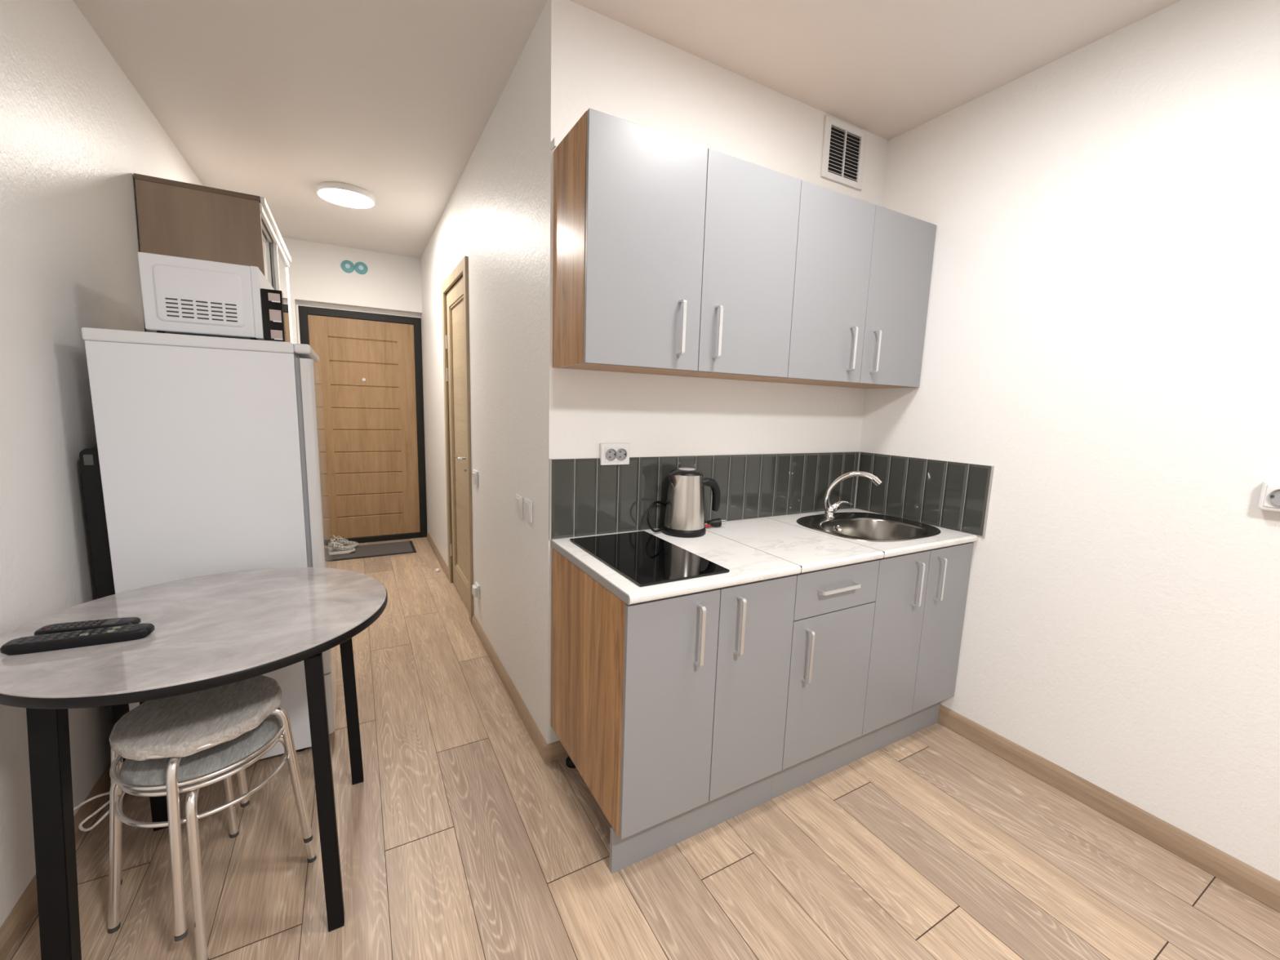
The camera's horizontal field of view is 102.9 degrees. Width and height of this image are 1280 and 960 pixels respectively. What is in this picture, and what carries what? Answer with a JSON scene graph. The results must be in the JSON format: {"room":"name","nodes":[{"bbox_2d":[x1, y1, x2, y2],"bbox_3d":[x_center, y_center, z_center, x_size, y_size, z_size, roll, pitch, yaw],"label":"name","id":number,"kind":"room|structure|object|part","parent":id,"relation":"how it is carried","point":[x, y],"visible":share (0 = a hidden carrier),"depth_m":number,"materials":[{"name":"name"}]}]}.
{"room":"studio apartment","nodes":[
{"label":"studio apartment","id":0,"kind":"room"},
{"bbox_2d":[0,0,203,927],"bbox_3d":[-1.312,-0.072,0.671,0.173,2.642,8.300,-3,9,-29],"label":"wall","id":1,"kind":"structure","parent":0,"point":[75,131],"depth_m":1.49,"materials":[{"name":"white paint"}]},
{"bbox_2d":[0,761,111,959],"bbox_3d":[-1.253,1.161,0.762,0.016,0.060,8.056,-3,9,-29],"label":"baseboard","id":2,"kind":"structure","parent":1,"relation":"attached to","point":[20,914],"depth_m":1.30,"materials":[{"name":"brown wood"}]},
{"bbox_2d":[282,237,422,344],"bbox_3d":[-2.643,-0.667,4.494,1.600,2.642,0.244,-3,9,-29],"label":"wall","id":3,"kind":"structure","parent":0,"point":[391,285],"depth_m":4.31,"materials":[{"name":"white paint"}]},
{"bbox_2d":[341,260,367,274],"bbox_3d":[-2.399,-1.789,4.287,0.198,0.102,0.033,-3,9,-29],"label":"hook","id":4,"kind":"object","parent":3,"relation":"attached to","point":[347,266],"visible":1,"depth_m":4.29,"materials":[{"name":"teal plastic"}]},
{"bbox_2d":[297,305,426,542],"bbox_3d":[-2.471,-0.450,4.634,0.938,2.062,0.090,-3,9,-29],"label":"door","id":5,"kind":"structure","parent":3,"relation":"in","point":[371,364],"depth_m":4.62,"materials":[{"name":"brown wood"}]},
{"bbox_2d":[420,18,538,724],"bbox_3d":[-1.185,-0.465,3.414,0.120,2.642,3.580,-3,9,-29],"label":"wall","id":6,"kind":"structure","parent":0,"point":[491,217],"depth_m":2.30,"materials":[{"name":"white paint"}]},
{"bbox_2d":[441,255,473,623],"bbox_3d":[-1.146,-0.238,3.305,0.177,2.105,0.840,-3,9,-29],"label":"door","id":7,"kind":"structure","parent":6,"relation":"in","point":[455,289],"depth_m":3.35,"materials":[{"name":"brown wood"}]},
{"bbox_3d":[-1.153,-0.233,3.302,0.028,1.781,0.508,-3,9,-29],"label":"panel","id":8,"kind":"part","parent":7,"relation":"part of","materials":[{"name":"brown wood"}]},
{"bbox_3d":[-1.078,-0.100,3.076,0.062,0.120,0.147,-3,9,-29],"label":"handle","id":9,"kind":"part","parent":7,"relation":"part of","materials":[{"name":"silver metal"}]},
{"bbox_2d":[471,469,478,486],"bbox_3d":[-0.912,-0.012,2.818,0.020,0.082,0.082,-3,9,-29],"label":"light switch","id":10,"kind":"object","parent":6,"relation":"attached to","point":[475,473],"visible":1,"depth_m":2.79,"materials":[{"name":"white plastic"}]},
{"bbox_2d":[471,582,479,599],"bbox_3d":[-0.936,0.632,2.908,0.030,0.082,0.082,-3,9,-29],"label":"wall socket","id":11,"kind":"object","parent":6,"relation":"attached to","point":[475,588],"visible":1,"depth_m":2.88,"materials":[{"name":"white plastic"}]},
{"bbox_3d":[-0.929,0.631,2.913,0.012,0.082,0.082,-3,9,-29],"label":"frame","id":12,"kind":"part","parent":11,"relation":"part of","materials":[{"name":"white plastic"}]},
{"bbox_2d":[426,532,547,761],"bbox_3d":[-1.194,0.778,3.400,0.016,0.065,3.456,-3,9,-29],"label":"baseboard","id":13,"kind":"structure","parent":6,"relation":"attached to","point":[534,731],"depth_m":2.37,"materials":[{"name":"brown wood"}]},
{"bbox_2d":[515,493,523,517],"bbox_3d":[-0.496,0.105,2.087,0.012,0.082,0.082,-3,9,-29],"label":"light switch","id":14,"kind":"object","parent":6,"relation":"attached to","point":[518,500],"visible":1,"depth_m":2.06,"materials":[{"name":"white plastic"}]},
{"bbox_2d":[524,497,532,522],"bbox_3d":[-0.433,0.117,1.976,0.012,0.082,0.082,-3,9,-29],"label":"light switch","id":15,"kind":"object","parent":6,"relation":"attached to","point":[527,503],"visible":1,"depth_m":1.96,"materials":[{"name":"white plastic"}]},
{"bbox_2d":[72,0,1180,258],"bbox_3d":[0.073,-1.470,1.195,3.250,0.100,8.450,-3,9,-29],"label":"ceiling","id":16,"kind":"structure","parent":0,"point":[274,100],"depth_m":1.88,"materials":[{"name":"white paint"}]},
{"bbox_2d":[315,181,375,208],"bbox_3d":[-1.794,-1.734,3.120,0.314,0.044,0.314,-3,9,-29],"label":"ceiling lamp","id":17,"kind":"object","parent":16,"relation":"attached to","point":[344,194],"visible":1,"depth_m":3.06,"materials":[{"name":"white plastic"}]},
{"bbox_2d":[318,188,373,208],"bbox_3d":[-1.795,-1.717,3.122,0.294,0.008,0.294,-3,9,-29],"label":"diffuser","id":18,"kind":"object","parent":17,"relation":"attached to","point":[348,197],"depth_m":3.09,"materials":[{"name":"white plastic"}]},
{"bbox_2d":[4,537,1279,959],"bbox_3d":[0.003,1.147,1.552,3.150,0.060,8.400,-3,9,-29],"label":"floor","id":19,"kind":"structure","parent":0,"point":[457,840],"depth_m":1.50,"materials":[{"name":"brown wood"}]},
{"bbox_2d":[79,446,129,761],"bbox_3d":[-1.789,0.445,1.795,0.044,1.147,0.362,-3,9,-29],"label":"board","id":20,"kind":"object","parent":19,"relation":"on","point":[89,457],"visible":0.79,"depth_m":1.59,"materials":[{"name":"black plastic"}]},
{"bbox_2d":[0,567,387,959],"bbox_3d":[-1.141,0.724,1.416,0.816,0.745,0.788,-3,9,-29],"label":"dining table","id":21,"kind":"object","parent":19,"relation":"on","point":[214,630],"visible":0.98,"depth_m":1.20,"materials":[{"name":"grey stone"}]},
{"bbox_3d":[-1.248,0.780,1.090,0.068,0.714,0.092,-3,9,-29],"label":"leg","id":22,"kind":"part","parent":21,"relation":"part of","materials":[{"name":"black metal"}]},
{"bbox_2d":[0,622,155,654],"bbox_3d":[-1.286,0.363,1.175,0.250,0.026,0.050,-2,9,-25],"label":"remote control","id":23,"kind":"object","parent":21,"relation":"on","point":[78,638],"visible":1,"depth_m":1.16,"materials":[{"name":"black plastic"}]},
{"bbox_2d":[34,617,141,635],"bbox_3d":[-1.337,0.356,1.239,0.185,0.019,0.049,-1,9,-21],"label":"remote control","id":24,"kind":"object","parent":21,"relation":"on","point":[88,624],"visible":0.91,"depth_m":1.23,"materials":[{"name":"black plastic"}]},
{"bbox_3d":[-1.296,0.348,1.252,0.026,0.001,0.035,-1,9,-20],"label":"silver panel","id":25,"kind":"part","parent":24,"relation":"part of","materials":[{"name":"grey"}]},
{"bbox_3d":[-1.448,0.713,1.513,0.050,0.714,0.070,-3,9,-29],"label":"leg","id":26,"kind":"part","parent":21,"relation":"part of","materials":[{"name":"black metal"}]},
{"bbox_3d":[-0.776,0.770,1.258,0.051,0.714,0.068,-3,9,-29],"label":"leg","id":27,"kind":"part","parent":21,"relation":"part of","materials":[{"name":"black metal"}]},
{"bbox_3d":[-0.981,0.697,1.725,0.053,0.714,0.047,-3,9,-29],"label":"leg","id":28,"kind":"part","parent":21,"relation":"part of","materials":[{"name":"black metal"}]},
{"bbox_2d":[73,715,316,959],"bbox_3d":[-1.167,0.881,1.353,0.440,0.452,0.343,4,9,15],"label":"stool","id":29,"kind":"object","parent":19,"relation":"on","point":[149,771],"visible":0.53,"depth_m":1.23,"materials":[{"name":"chrome"},{"name":"grey fabric"}]},
{"bbox_3d":[-1.236,0.902,1.274,0.167,0.404,0.021,-3,10,-30],"label":"leg","id":30,"kind":"part","parent":29,"relation":"part of","materials":[{"name":"silver metal"}]},
{"bbox_3d":[-1.114,0.688,1.311,0.304,0.022,0.304,-3,10,-30],"label":"seat","id":31,"kind":"part","parent":29,"relation":"part of","materials":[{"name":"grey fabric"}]},
{"bbox_3d":[-1.054,0.915,1.227,0.021,0.404,0.167,-3,10,-30],"label":"leg","id":32,"kind":"part","parent":29,"relation":"part of","materials":[{"name":"silver metal"}]},
{"bbox_3d":[-1.113,0.679,1.310,0.307,0.037,0.308,-3,10,-30],"label":"seat","id":33,"kind":"part","parent":29,"relation":"part of","materials":[{"name":"grey fabric"}]},
{"bbox_2d":[109,675,313,941],"bbox_3d":[-1.118,0.792,1.326,0.343,0.452,0.343,5,9,20],"label":"stool","id":34,"kind":"object","parent":29,"relation":"on","point":[176,727],"visible":0.93,"depth_m":1.23,"materials":[{"name":"chrome"},{"name":"grey fabric"}]},
{"bbox_3d":[-1.242,0.807,1.280,0.167,0.404,0.021,-1,9,-21],"label":"leg","id":35,"kind":"part","parent":34,"relation":"part of","materials":[{"name":"silver metal"}]},
{"bbox_3d":[-1.070,0.823,1.205,0.021,0.404,0.167,-1,9,-21],"label":"leg","id":36,"kind":"part","parent":34,"relation":"part of","materials":[{"name":"silver metal"}]},
{"bbox_3d":[-1.109,0.587,1.296,0.332,0.037,0.333,-1,9,-21],"label":"seat","id":37,"kind":"part","parent":34,"relation":"part of","materials":[{"name":"grey fabric"}]},
{"bbox_3d":[-1.166,0.785,1.451,0.021,0.404,0.167,-1,9,-21],"label":"leg","id":38,"kind":"part","parent":34,"relation":"part of","materials":[{"name":"silver metal"}]},
{"bbox_3d":[-0.993,0.801,1.376,0.167,0.404,0.021,-1,9,-21],"label":"leg","id":39,"kind":"part","parent":34,"relation":"part of","materials":[{"name":"silver metal"}]},
{"bbox_3d":[-1.188,0.877,1.455,0.021,0.404,0.167,-3,10,-30],"label":"leg","id":40,"kind":"part","parent":29,"relation":"part of","materials":[{"name":"silver metal"}]},
{"bbox_3d":[-1.005,0.890,1.408,0.167,0.404,0.021,-3,10,-30],"label":"leg","id":41,"kind":"part","parent":29,"relation":"part of","materials":[{"name":"silver metal"}]},
{"bbox_2d":[81,327,337,759],"bbox_3d":[-1.523,0.252,1.950,0.561,1.502,0.556,-3,9,-29],"label":"refrigerator","id":42,"kind":"object","parent":19,"relation":"on","point":[211,451],"visible":0.57,"depth_m":1.66,"materials":[{"name":"white metal"}]},
{"bbox_2d":[137,252,286,342],"bbox_3d":[-1.479,-0.613,1.837,0.359,0.244,0.428,-3,9,-29],"label":"microwave","id":43,"kind":"object","parent":42,"relation":"on","point":[180,295],"visible":0.79,"depth_m":1.65,"materials":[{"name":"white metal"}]},
{"bbox_3d":[-1.410,-0.588,1.637,0.224,0.174,0.006,-3,9,-29],"label":"panel","id":44,"kind":"part","parent":43,"relation":"part of","materials":[{"name":"white plastic"}]},
{"bbox_3d":[-1.261,-0.564,1.757,0.060,0.169,0.048,-3,9,-29],"label":"door","id":45,"kind":"part","parent":43,"relation":"part of","materials":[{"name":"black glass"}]},
{"bbox_3d":[-1.290,0.117,2.060,0.037,1.152,0.546,-3,9,-29],"label":"door","id":46,"kind":"part","parent":42,"relation":"part of","materials":[{"name":"white metal"}]},
{"bbox_3d":[-1.312,0.811,2.160,0.037,0.239,0.546,-3,9,-29],"label":"door","id":47,"kind":"part","parent":42,"relation":"part of","materials":[{"name":"white metal"}]},
{"bbox_2d":[133,173,293,342],"bbox_3d":[-2.192,-0.244,2.809,0.474,2.195,1.151,-3,9,-29],"label":"wardrobe","id":48,"kind":"object","parent":19,"relation":"on","point":[178,219],"visible":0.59,"depth_m":2.20,"materials":[{"name":"brown wood"}]},
{"bbox_2d":[261,224,274,288],"bbox_3d":[-1.895,-0.235,2.670,0.006,2.055,0.532,-3,9,-29],"label":"mirror","id":49,"kind":"object","parent":48,"relation":"attached to","point":[268,241],"depth_m":2.63,"materials":[{"name":"white mirror"}]},
{"bbox_3d":[-1.896,-0.227,2.671,0.018,2.110,0.572,-3,9,-29],"label":"sliding door","id":50,"kind":"part","parent":48,"relation":"part of","materials":[{"name":"white plastic"}]},
{"bbox_3d":[-1.964,-1.309,2.766,0.026,0.062,1.149,-3,9,-29],"label":"rail","id":51,"kind":"part","parent":48,"relation":"part of","materials":[{"name":"white plastic"}]},
{"bbox_3d":[-2.137,-0.303,3.140,0.018,2.110,0.572,-3,9,-29],"label":"sliding door","id":52,"kind":"part","parent":48,"relation":"part of","materials":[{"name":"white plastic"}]},
{"bbox_2d":[277,248,291,342],"bbox_3d":[-2.137,-0.310,3.139,0.006,2.055,0.532,-3,9,-29],"label":"mirror","id":53,"kind":"object","parent":48,"relation":"attached to","point":[282,261],"depth_m":3.08,"materials":[{"name":"white mirror"}]},
{"bbox_2d":[331,540,416,560],"bbox_3d":[-2.358,0.616,4.456,0.710,0.012,0.395,-3,9,-29],"label":"door mat","id":54,"kind":"object","parent":19,"relation":"on","point":[404,547],"visible":0.62,"depth_m":4.45,"materials":[{"name":"grey fabric"}]},
{"bbox_2d":[330,540,355,555],"bbox_3d":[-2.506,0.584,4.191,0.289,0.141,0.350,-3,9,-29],"label":"sneaker","id":55,"kind":"object","parent":54,"relation":"on","point":[336,548],"visible":0.58,"depth_m":4.29,"materials":[{"name":"white fabric"}]},
{"bbox_2d":[330,535,358,547],"bbox_3d":[-2.603,0.538,4.438,0.104,0.128,0.289,8,10,37],"label":"sneaker","id":56,"kind":"object","parent":54,"relation":"on","point":[345,543],"visible":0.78,"depth_m":4.45,"materials":[{"name":"white fabric"}]},
{"bbox_2d":[551,547,796,839],"bbox_3d":[0.085,0.675,1.744,0.600,0.821,0.605,-3,9,-29],"label":"base cabinet","id":57,"kind":"object","parent":19,"relation":"on","point":[664,708],"visible":0.86,"depth_m":1.49,"materials":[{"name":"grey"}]},
{"bbox_3d":[-0.247,0.987,1.895,0.060,0.140,0.060,-3,9,-29],"label":"leg","id":58,"kind":"part","parent":57,"relation":"part of","materials":[{"name":"black plastic"}]},
{"bbox_3d":[-0.179,0.615,1.611,0.016,0.681,0.560,-3,9,-29],"label":"panel","id":59,"kind":"part","parent":57,"relation":"part of","materials":[{"name":"brown wood"}]},
{"bbox_3d":[0.085,0.649,1.433,0.298,0.672,0.016,-3,9,-29],"label":"door","id":60,"kind":"part","parent":57,"relation":"part of","materials":[{"name":"grey"}]},
{"bbox_2d":[551,528,801,604],"bbox_3d":[0.092,0.251,1.689,0.602,0.026,0.592,-3,9,-29],"label":"countertop","id":61,"kind":"structure","parent":57,"relation":"on","point":[745,564],"depth_m":1.55,"materials":[{"name":"white stone"}]},
{"bbox_2d":[569,530,729,586],"bbox_3d":[0.009,0.238,1.641,0.300,0.008,0.507,-3,9,-29],"label":"induction hob","id":62,"kind":"object","parent":61,"relation":"in","point":[643,557],"visible":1,"depth_m":1.58,"materials":[{"name":"black glass"}]},
{"bbox_2d":[646,467,725,537],"bbox_3d":[0.194,0.078,1.952,0.359,0.248,0.166,-3,9,-29],"label":"electric kettle","id":63,"kind":"object","parent":61,"relation":"on","point":[684,517],"visible":1,"depth_m":1.88,"materials":[{"name":"silver metal"}]},
{"bbox_3d":[0.144,0.132,1.991,0.307,0.114,0.063,-3,10,-32],"label":"cord","id":64,"kind":"part","parent":63,"relation":"part of","materials":[{"name":"black plastic"}]},
{"bbox_3d":[0.169,-0.032,1.924,0.139,0.017,0.126,2,8,-1],"label":"lid","id":65,"kind":"part","parent":63,"relation":"part of","materials":[{"name":"black plastic"}]},
{"bbox_3d":[0.266,0.057,1.973,0.098,0.134,0.036,-1,9,-21],"label":"handle","id":66,"kind":"part","parent":63,"relation":"part of","materials":[{"name":"black plastic"}]},
{"bbox_2d":[608,774,772,873],"bbox_3d":[0.182,1.045,1.604,0.608,0.137,0.016,-3,9,-29],"label":"board","id":67,"kind":"object","parent":57,"relation":"attached to","point":[628,851],"visible":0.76,"depth_m":1.57,"materials":[{"name":"grey"}]},
{"bbox_3d":[0.167,0.433,1.417,0.012,0.176,0.030,-3,9,-29],"label":"handle","id":68,"kind":"part","parent":57,"relation":"part of","materials":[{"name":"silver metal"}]},
{"bbox_3d":[0.292,0.427,1.486,0.012,0.176,0.030,-3,9,-29],"label":"handle","id":69,"kind":"part","parent":57,"relation":"part of","materials":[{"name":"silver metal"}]},
{"bbox_3d":[0.347,0.636,1.578,0.298,0.672,0.016,-3,9,-29],"label":"door","id":70,"kind":"part","parent":57,"relation":"part of","materials":[{"name":"grey"}]},
{"bbox_2d":[782,559,879,769],"bbox_3d":[0.525,0.654,1.980,0.399,0.821,0.591,-3,9,-29],"label":"base cabinet","id":71,"kind":"object","parent":19,"relation":"on","point":[834,607],"visible":0.53,"depth_m":1.73,"materials":[{"name":"grey laminate"},{"name":"warm oak"},{"name":"black plastic"}]},
{"bbox_2d":[705,517,884,573],"bbox_3d":[0.531,0.229,1.933,0.402,0.026,0.592,-3,9,-29],"label":"countertop","id":72,"kind":"structure","parent":71,"relation":"on","point":[811,550],"depth_m":1.84,"materials":[{"name":"white stone"}]},
{"bbox_3d":[0.545,0.572,1.653,0.012,0.178,0.030,-3,9,-29],"label":"handle","id":73,"kind":"part","parent":71,"relation":"part of","materials":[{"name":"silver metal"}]},
{"bbox_3d":[0.661,0.363,1.711,0.398,0.151,0.016,-3,9,-29],"label":"drawer","id":74,"kind":"part","parent":71,"relation":"part of","materials":[{"name":"grey"}]},
{"bbox_3d":[0.660,0.358,1.683,0.180,0.012,0.030,-3,9,-29],"label":"handle","id":75,"kind":"part","parent":71,"relation":"part of","materials":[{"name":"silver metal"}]},
{"bbox_2d":[862,542,973,735],"bbox_3d":[0.959,0.633,2.221,0.593,0.821,0.591,-3,9,-29],"label":"base cabinet","id":76,"kind":"object","parent":19,"relation":"on","point":[920,602],"visible":0.38,"depth_m":1.96,"materials":[{"name":"grey"}]},
{"bbox_2d":[770,702,940,799],"bbox_3d":[0.873,1.011,1.989,0.974,0.137,0.016,-3,9,-29],"label":"board","id":77,"kind":"object","parent":76,"relation":"attached to","point":[788,779],"visible":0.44,"depth_m":1.94,"materials":[{"name":"grey"}]},
{"bbox_2d":[766,507,977,558],"bbox_3d":[0.962,0.208,2.172,0.586,0.026,0.592,-3,9,-29],"label":"countertop","id":78,"kind":"structure","parent":76,"relation":"on","point":[947,537],"depth_m":1.96,"materials":[{"name":"white stone"}]},
{"bbox_2d":[822,471,881,519],"bbox_3d":[0.948,0.066,2.288,0.234,0.220,0.072,4,8,13],"label":"tap","id":79,"kind":"object","parent":78,"relation":"on","point":[830,509],"visible":1,"depth_m":2.27,"materials":[{"name":"silver metal"}]},
{"bbox_3d":[0.919,0.111,2.312,0.095,0.035,0.038,0,8,-11],"label":"lever","id":80,"kind":"part","parent":79,"relation":"part of","materials":[{"name":"silver metal"}]},
{"bbox_3d":[0.942,0.053,2.270,0.229,0.189,0.031,4,8,12],"label":"spout","id":81,"kind":"part","parent":79,"relation":"part of","materials":[{"name":"silver metal"}]},
{"bbox_2d":[796,511,941,542],"bbox_3d":[0.964,0.268,2.186,0.560,0.158,0.466,-3,9,-29],"label":"sink","id":82,"kind":"object","parent":78,"relation":"in","point":[866,526],"visible":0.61,"depth_m":2.29,"materials":[{"name":"silver metal"}]},
{"bbox_3d":[0.958,0.606,1.918,0.298,0.672,0.016,-3,9,-29],"label":"door","id":83,"kind":"part","parent":76,"relation":"part of","materials":[{"name":"grey"}]},
{"bbox_3d":[1.036,0.389,1.899,0.012,0.172,0.030,-3,9,-29],"label":"handle","id":84,"kind":"part","parent":76,"relation":"part of","materials":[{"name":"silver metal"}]},
{"bbox_3d":[1.157,0.383,1.967,0.012,0.172,0.030,-3,9,-29],"label":"handle","id":85,"kind":"part","parent":76,"relation":"part of","materials":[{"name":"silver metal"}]},
{"bbox_3d":[1.218,0.593,2.062,0.292,0.672,0.016,-3,9,-29],"label":"door","id":86,"kind":"part","parent":76,"relation":"part of","materials":[{"name":"grey"}]},
{"bbox_2d":[537,0,888,743],"bbox_3d":[0.363,-0.238,2.179,1.607,2.642,0.120,-3,9,-29],"label":"wall","id":87,"kind":"structure","parent":0,"point":[588,58],"depth_m":1.87,"materials":[{"name":"white paint"}]},
{"bbox_2d":[543,740,568,764],"bbox_3d":[0.351,0.987,2.293,1.623,0.065,0.016,-3,9,-29],"label":"baseboard","id":88,"kind":"structure","parent":87,"relation":"attached to","point":[553,751],"depth_m":1.91,"materials":[{"name":"brown wood"}]},
{"bbox_2d":[599,443,630,465],"bbox_3d":[-0.090,-0.095,1.861,0.116,0.079,0.026,-3,9,-29],"label":"double socket","id":89,"kind":"object","parent":87,"relation":"attached to","point":[610,454],"visible":1,"depth_m":1.85,"materials":[{"name":"white plastic"}]},
{"bbox_2d":[551,107,801,380],"bbox_3d":[0.137,-0.719,1.724,0.808,0.700,0.307,-3,9,-29],"label":"upper cabinet","id":90,"kind":"object","parent":87,"relation":"attached to","point":[673,255],"depth_m":1.58,"materials":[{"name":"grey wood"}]},
{"bbox_3d":[-0.270,-1.055,1.601,0.008,0.025,0.028,-3,9,-29],"label":"bracket","id":91,"kind":"part","parent":90,"relation":"part of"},
{"bbox_3d":[0.022,-0.683,1.531,0.398,0.674,0.016,-3,9,-29],"label":"door","id":92,"kind":"part","parent":90,"relation":"part of","materials":[{"name":"grey"}]},
{"bbox_3d":[0.131,-0.477,1.599,0.012,0.167,0.030,-3,9,-29],"label":"handle","id":93,"kind":"part","parent":90,"relation":"part of","materials":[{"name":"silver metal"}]},
{"bbox_3d":[0.255,-0.483,1.668,0.012,0.167,0.030,-3,9,-29],"label":"handle","id":94,"kind":"part","parent":90,"relation":"part of","materials":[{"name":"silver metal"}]},
{"bbox_3d":[0.371,-0.700,1.725,0.398,0.674,0.016,-3,9,-29],"label":"door","id":95,"kind":"part","parent":90,"relation":"part of","materials":[{"name":"grey"}]},
{"bbox_2d":[548,451,994,539],"bbox_3d":[0.534,0.080,1.900,1.606,0.291,0.617,-3,9,-29],"label":"tile backsplash","id":96,"kind":"structure","parent":87,"relation":"attached to","point":[586,497],"depth_m":2.15,"materials":[{"name":"grey"}]},
{"bbox_2d":[739,179,936,388],"bbox_3d":[0.836,-0.741,2.114,0.792,0.675,0.307,-3,9,-29],"label":"upper cabinet","id":97,"kind":"object","parent":87,"relation":"attached to","point":[863,274],"visible":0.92,"depth_m":1.98,"materials":[{"name":"grey wood"}]},
{"bbox_3d":[0.719,-0.717,1.918,0.395,0.674,0.016,-3,9,-29],"label":"door","id":98,"kind":"part","parent":97,"relation":"part of","materials":[{"name":"grey"}]},
{"bbox_3d":[0.826,-0.511,1.985,0.012,0.167,0.030,-3,9,-29],"label":"handle","id":99,"kind":"part","parent":97,"relation":"part of","materials":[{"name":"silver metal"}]},
{"bbox_3d":[0.949,-0.518,2.054,0.012,0.167,0.030,-3,9,-29],"label":"handle","id":100,"kind":"part","parent":97,"relation":"part of","materials":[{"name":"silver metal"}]},
{"bbox_3d":[1.065,-0.734,2.111,0.393,0.674,0.016,-3,9,-29],"label":"door","id":101,"kind":"part","parent":97,"relation":"part of","materials":[{"name":"grey"}]},
{"bbox_2d":[820,115,866,190],"bbox_3d":[0.882,-1.407,2.205,0.254,0.236,0.012,-3,9,-29],"label":"air vent","id":102,"kind":"object","parent":87,"relation":"in","point":[844,144],"visible":1,"depth_m":2.20,"materials":[{"name":"white plastic"}]},
{"bbox_2d":[853,0,1279,880],"bbox_3d":[2.236,0.047,0.614,0.120,2.642,4.720,-3,9,-29],"label":"wall","id":103,"kind":"structure","parent":0,"point":[1102,332],"depth_m":1.66,"materials":[{"name":"white paint"}]},
{"bbox_2d":[937,703,1279,911],"bbox_3d":[2.289,1.302,0.489,0.016,0.078,4.100,-3,9,-29],"label":"baseboard","id":104,"kind":"structure","parent":103,"relation":"attached to","point":[1252,882],"depth_m":1.68,"materials":[{"name":"brown wood"}]},
{"bbox_2d":[1257,480,1279,511],"bbox_3d":[1.724,0.045,1.366,0.044,0.082,0.082,-3,9,-29],"label":"wall socket","id":105,"kind":"object","parent":103,"relation":"attached to","point":[1269,497],"visible":1,"depth_m":1.38,"materials":[{"name":"white plastic"}]}
]}

